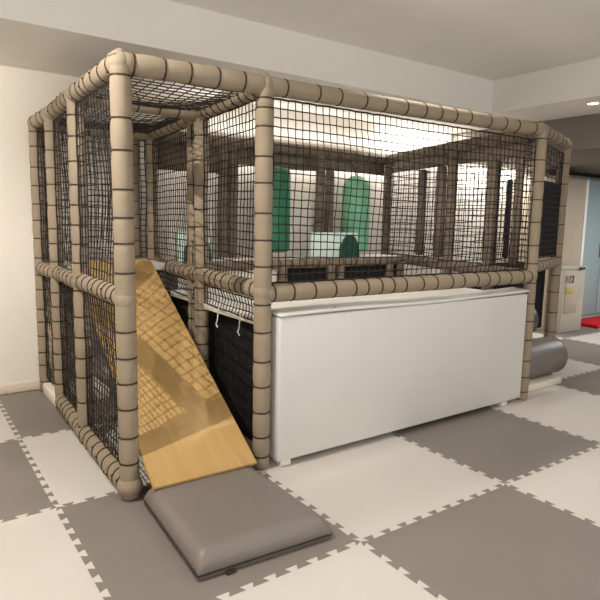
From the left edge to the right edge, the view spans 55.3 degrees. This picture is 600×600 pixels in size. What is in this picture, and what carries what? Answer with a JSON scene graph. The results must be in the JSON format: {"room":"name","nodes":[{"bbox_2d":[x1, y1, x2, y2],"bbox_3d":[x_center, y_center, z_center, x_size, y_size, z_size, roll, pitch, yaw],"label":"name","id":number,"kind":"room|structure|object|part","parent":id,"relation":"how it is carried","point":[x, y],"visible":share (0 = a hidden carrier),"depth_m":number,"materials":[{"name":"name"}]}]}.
{"room":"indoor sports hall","nodes":[
{"label":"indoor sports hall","id":0,"kind":"room"},
{"bbox_2d":[0,0,599,133],"bbox_3d":[1.066,-1.523,1.651,7.150,0.500,7.630,-4,10,-35],"label":"ceiling","id":1,"kind":"structure","parent":0,"point":[529,60],"depth_m":4.03,"materials":[{"name":"paint"}]},
{"bbox_2d":[586,102,599,104],"bbox_3d":[2.527,-1.696,4.941,0.112,0.010,0.112,-4,10,-35],"label":"recessed light","id":2,"kind":"object","parent":1,"relation":"in","point":[588,103],"visible":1,"depth_m":4.94,"materials":[{"name":"white"}]},
{"bbox_2d":[0,65,599,394],"bbox_3d":[0.958,-0.949,6.468,12.400,3.070,0.150,-4,10,-35],"label":"wall","id":3,"kind":"structure","parent":0,"point":[23,92],"depth_m":4.75,"materials":[{"name":"paint"}]},
{"bbox_2d":[0,370,112,394],"bbox_3d":[0.979,0.426,6.591,12.400,0.075,0.015,-4,10,-35],"label":"baseboard","id":4,"kind":"structure","parent":3,"relation":"attached to","point":[34,384],"depth_m":4.41,"materials":[{"name":"paint"}]},
{"bbox_2d":[451,113,599,177],"bbox_3d":[6.138,-1.759,5.213,5.250,0.820,7.630,-4,10,-35],"label":"ceiling beam","id":5,"kind":"structure","parent":3,"relation":"attached to","point":[583,131],"depth_m":5.74,"materials":[{"name":"grey paint"}]},
{"bbox_3d":[3.163,1.003,3.525,12.400,0.100,7.630,-4,10,-35],"label":"floor","id":6,"kind":"structure","parent":0,"visible":0},
{"bbox_2d":[0,326,599,599],"bbox_3d":[2.018,0.816,4.269,11.027,0.019,5.024,-4,10,-35],"label":"floor","id":7,"kind":"structure","parent":6,"relation":"on","point":[491,502],"depth_m":2.67,"materials":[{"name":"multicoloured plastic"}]},
{"bbox_2d":[43,376,108,406],"bbox_3d":[-1.692,0.684,4.328,0.390,0.085,0.385,-4,10,-35],"label":"step block","id":8,"kind":"object","parent":7,"relation":"on","point":[48,388],"visible":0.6,"depth_m":4.25,"materials":[{"name":"white plastic"}]},
{"bbox_2d":[143,466,331,581],"bbox_3d":[-0.318,0.942,2.563,0.607,0.109,0.724,-4,10,-35],"label":"mat","id":9,"kind":"object","parent":7,"relation":"on","point":[226,522],"visible":0.96,"depth_m":2.41,"materials":[{"name":"grey leather"}]},
{"bbox_2d":[89,260,256,489],"bbox_3d":[-0.890,0.282,3.436,0.555,0.943,1.747,-4,9,-32],"label":"slide","id":10,"kind":"object","parent":9,"relation":"on","point":[187,431],"visible":0.69,"depth_m":3.13,"materials":[{"name":"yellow wood"}]},
{"bbox_3d":[-0.265,1.043,2.200,0.040,0.008,0.016,-4,10,-35],"label":"zip pull","id":11,"kind":"part","parent":9,"relation":"part of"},
{"bbox_2d":[27,48,571,500],"bbox_3d":[0.569,-0.353,4.792,4.874,2.090,2.277,-4,10,-35],"label":"indoor playground structure","id":12,"kind":"object","parent":7,"relation":"on","point":[228,322],"visible":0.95,"depth_m":3.61,"materials":[{"name":"beige plastic"}]},
{"bbox_3d":[-1.947,-0.296,4.304,0.096,2.016,0.096,-4,10,-35],"label":"post","id":13,"kind":"part","parent":12,"relation":"part of","materials":[{"name":"beige plastic"}]},
{"bbox_3d":[-1.830,0.211,4.316,0.129,0.840,0.129,-4,10,-35],"label":"post","id":14,"kind":"part","parent":12,"relation":"part of","materials":[{"name":"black plastic"}]},
{"bbox_3d":[-1.654,-0.235,3.903,0.097,2.016,0.097,-4,10,-35],"label":"post","id":15,"kind":"part","parent":12,"relation":"part of","materials":[{"name":"beige plastic"}]},
{"bbox_3d":[-1.271,-0.147,3.325,0.096,2.016,0.096,-4,10,-35],"label":"post","id":16,"kind":"part","parent":12,"relation":"part of","materials":[{"name":"beige plastic"}]},
{"bbox_3d":[-0.805,-0.043,2.639,0.096,2.016,0.096,-4,10,-35],"label":"post","id":17,"kind":"part","parent":12,"relation":"part of","materials":[{"name":"beige plastic"}]},
{"bbox_3d":[-1.359,-0.344,4.726,0.097,2.016,0.097,-4,10,-35],"label":"post","id":18,"kind":"part","parent":12,"relation":"part of","materials":[{"name":"beige plastic"}]},
{"bbox_3d":[-1.229,-0.351,4.792,0.097,2.016,0.097,-4,10,-35],"label":"post","id":19,"kind":"part","parent":12,"relation":"part of","materials":[{"name":"beige plastic"}]},
{"bbox_3d":[-0.735,-0.230,3.993,0.096,2.016,0.096,-4,10,-35],"label":"post","id":20,"kind":"part","parent":12,"relation":"part of","materials":[{"name":"beige plastic"}]},
{"bbox_2d":[175,232,211,261],"bbox_3d":[-0.850,-0.424,4.565,0.280,0.235,0.095,-4,10,-35],"label":"block","id":21,"kind":"object","parent":12,"relation":"on","point":[185,236],"visible":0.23,"depth_m":4.49,"materials":[{"name":"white plastic"}]},
{"bbox_3d":[-0.650,-0.200,3.787,0.097,2.016,0.097,-4,10,-35],"label":"post","id":22,"kind":"part","parent":12,"relation":"part of","materials":[{"name":"beige plastic"}]},
{"bbox_3d":[-0.693,-0.392,5.166,0.096,2.016,0.096,-4,10,-35],"label":"post","id":23,"kind":"part","parent":12,"relation":"part of","materials":[{"name":"beige plastic"}]},
{"bbox_3d":[-0.622,-0.401,5.239,0.096,2.016,0.096,-4,10,-35],"label":"post","id":24,"kind":"part","parent":12,"relation":"part of","materials":[{"name":"beige plastic"}]},
{"bbox_3d":[-0.346,0.138,3.244,0.021,0.124,0.067,1,8,0],"label":"cord","id":25,"kind":"part","parent":12,"relation":"part of","materials":[{"name":"white fabric"}]},
{"bbox_3d":[-0.196,-0.082,3.008,0.097,2.016,0.097,-4,10,-35],"label":"post","id":26,"kind":"part","parent":12,"relation":"part of","materials":[{"name":"beige plastic"}]},
{"bbox_2d":[272,166,290,251],"bbox_3d":[-0.236,-0.882,5.131,0.306,0.901,0.306,-4,10,-35],"label":"hanging bag","id":27,"kind":"object","parent":12,"relation":"hanging from","point":[276,185],"visible":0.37,"depth_m":5.02,"materials":[{"name":"green fabric"}]},
{"bbox_3d":[-0.150,-0.219,4.985,0.082,0.148,0.082,-4,10,-35],"label":"post","id":28,"kind":"part","parent":12,"relation":"part of","materials":[{"name":"beige plastic"}]},
{"bbox_3d":[0.187,-0.461,5.780,0.097,2.016,0.097,-4,10,-35],"label":"post","id":29,"kind":"part","parent":12,"relation":"part of","materials":[{"name":"beige plastic"}]},
{"bbox_3d":[0.286,-0.472,5.873,0.097,2.016,0.097,-4,10,-35],"label":"post","id":30,"kind":"part","parent":12,"relation":"part of","materials":[{"name":"beige plastic"}]},
{"bbox_3d":[0.284,-0.253,5.287,0.082,0.148,0.082,-4,10,-35],"label":"post","id":31,"kind":"part","parent":12,"relation":"part of","materials":[{"name":"beige plastic"}]},
{"bbox_2d":[307,232,358,256],"bbox_3d":[0.321,-0.515,5.381,0.560,0.235,0.095,-4,10,-35],"label":"block","id":32,"kind":"object","parent":12,"relation":"on","point":[310,236],"visible":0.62,"depth_m":5.35,"materials":[{"name":"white plastic"}]},
{"bbox_3d":[0.374,-0.260,5.350,0.082,0.148,0.082,-4,10,-35],"label":"post","id":33,"kind":"part","parent":12,"relation":"part of","materials":[{"name":"beige plastic"}]},
{"bbox_2d":[341,160,369,251],"bbox_3d":[0.561,-0.947,5.742,0.286,0.911,0.286,-4,10,-35],"label":"hanging bag","id":34,"kind":"object","parent":12,"relation":"hanging from","point":[364,239],"visible":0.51,"depth_m":5.64,"materials":[{"name":"green fabric"}]},
{"bbox_3d":[0.936,-0.519,6.302,0.096,2.016,0.096,-4,10,-35],"label":"post","id":35,"kind":"part","parent":12,"relation":"part of","materials":[{"name":"beige plastic"}]},
{"bbox_3d":[0.890,-0.300,5.710,0.080,0.148,0.080,-4,10,-35],"label":"post","id":36,"kind":"part","parent":12,"relation":"part of","materials":[{"name":"beige plastic"}]},
{"bbox_3d":[1.013,-0.310,5.796,0.082,0.148,0.082,-4,10,-35],"label":"post","id":37,"kind":"part","parent":12,"relation":"part of","materials":[{"name":"beige plastic"}]},
{"bbox_3d":[1.345,-0.359,5.208,0.097,2.016,0.097,-4,10,-35],"label":"post","id":38,"kind":"part","parent":12,"relation":"part of","materials":[{"name":"beige plastic"}]},
{"bbox_3d":[1.569,-0.294,4.772,0.096,2.016,0.096,-4,10,-35],"label":"post","id":39,"kind":"part","parent":12,"relation":"part of","materials":[{"name":"beige plastic"}]},
{"bbox_3d":[1.744,-0.241,4.326,0.097,2.041,0.097,-4,10,-35],"label":"post","id":40,"kind":"part","parent":12,"relation":"part of","materials":[{"name":"beige plastic"}]},
{"bbox_3d":[2.648,-0.438,5.960,0.097,2.016,0.097,-4,10,-35],"label":"post","id":41,"kind":"part","parent":12,"relation":"part of","materials":[{"name":"beige plastic"}]},
{"bbox_3d":[2.269,-0.335,5.077,0.096,2.041,0.096,-4,10,-35],"label":"post","id":42,"kind":"part","parent":12,"relation":"part of","materials":[{"name":"beige plastic"}]},
{"bbox_2d":[269,287,529,466],"bbox_3d":[0.746,0.411,3.760,2.214,0.876,0.177,-4,10,-35],"label":"cabinet","id":43,"kind":"object","parent":7,"relation":"on","point":[342,373],"visible":0.95,"depth_m":3.51,"materials":[{"name":"white plastic"}]},
{"bbox_2d":[528,374,561,391],"bbox_3d":[1.917,0.692,4.882,0.610,0.055,0.305,-4,10,-35],"label":"base block","id":44,"kind":"object","parent":7,"relation":"on","point":[538,382],"visible":0.27,"depth_m":4.83,"materials":[{"name":"white plastic"}]},
{"bbox_2d":[529,336,567,377],"bbox_3d":[1.966,0.498,4.896,0.670,0.326,0.325,-4,10,-35],"label":"foam roller","id":45,"kind":"object","parent":44,"relation":"on","point":[549,354],"visible":0.48,"depth_m":4.82,"materials":[{"name":"grey plastic"}]},
{"bbox_2d":[510,176,589,330],"bbox_3d":[3.297,-0.629,7.673,0.765,1.955,0.605,-4,10,-35],"label":"tall cabinet","id":46,"kind":"object","parent":7,"relation":"on","point":[578,189],"visible":0.33,"depth_m":7.45,"materials":[{"name":"beige wood"}]},
{"bbox_2d":[545,169,570,175],"bbox_3d":[3.347,-1.650,7.432,0.440,0.109,0.240,-4,10,-35],"label":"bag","id":47,"kind":"object","parent":46,"relation":"on","point":[553,170],"visible":0.22,"depth_m":7.32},
{"bbox_3d":[3.444,-0.610,7.426,0.680,1.870,0.018,-4,10,-35],"label":"door","id":48,"kind":"part","parent":46,"relation":"part of","materials":[{"name":"beige wood"}]},
{"bbox_3d":[3.751,-0.614,7.642,0.060,1.950,0.030,-4,10,-35],"label":"edge trim","id":49,"kind":"part","parent":46,"relation":"part of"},
{"bbox_2d":[556,265,586,333],"bbox_3d":[3.417,-0.017,7.338,0.520,0.840,0.220,-4,10,-35],"label":"storage box","id":50,"kind":"object","parent":7,"relation":"on","point":[572,278],"visible":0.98,"depth_m":7.24,"materials":[{"name":"white plastic"}]},
{"bbox_3d":[3.417,-0.018,7.232,0.280,0.370,0.008,-4,10,-35],"label":"recessed panel","id":51,"kind":"part","parent":50,"relation":"part of","materials":[{"name":"beige plastic"}]},
{"bbox_3d":[3.419,-0.415,7.290,0.520,0.040,0.202,-4,10,-35],"label":"lid","id":52,"kind":"part","parent":50,"relation":"part of","materials":[{"name":"white plastic"}]},
{"bbox_2d":[574,177,599,317],"bbox_3d":[4.313,-0.749,8.511,1.600,2.000,0.385,-4,10,-35],"label":"tall cabinet","id":53,"kind":"object","parent":7,"relation":"on","point":[590,306],"visible":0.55,"depth_m":8.24,"materials":[{"name":"metal"}]},
{"bbox_3d":[4.727,-0.774,8.607,0.770,1.920,0.020,-4,10,-35],"label":"door","id":54,"kind":"part","parent":53,"relation":"part of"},
{"bbox_2d":[581,316,599,328],"bbox_3d":[4.436,0.284,8.179,1.510,0.050,0.440,-4,10,-35],"label":"mat","id":55,"kind":"object","parent":7,"relation":"on","point":[592,322],"visible":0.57,"depth_m":7.78,"materials":[{"name":"carpet"}]},
{"bbox_3d":[1.883,0.506,5.357,0.660,0.290,0.250,-4,10,-35],"label":"support block","id":56,"kind":"object","parent":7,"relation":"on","visible":0},
{"bbox_2d":[533,310,538,331],"bbox_3d":[1.898,0.200,5.328,0.650,0.326,0.325,-4,10,-35],"label":"foam roller","id":57,"kind":"object","parent":56,"relation":"on","point":[536,318],"visible":0.14,"depth_m":5.36,"materials":[{"name":"grey plastic"}]}
]}

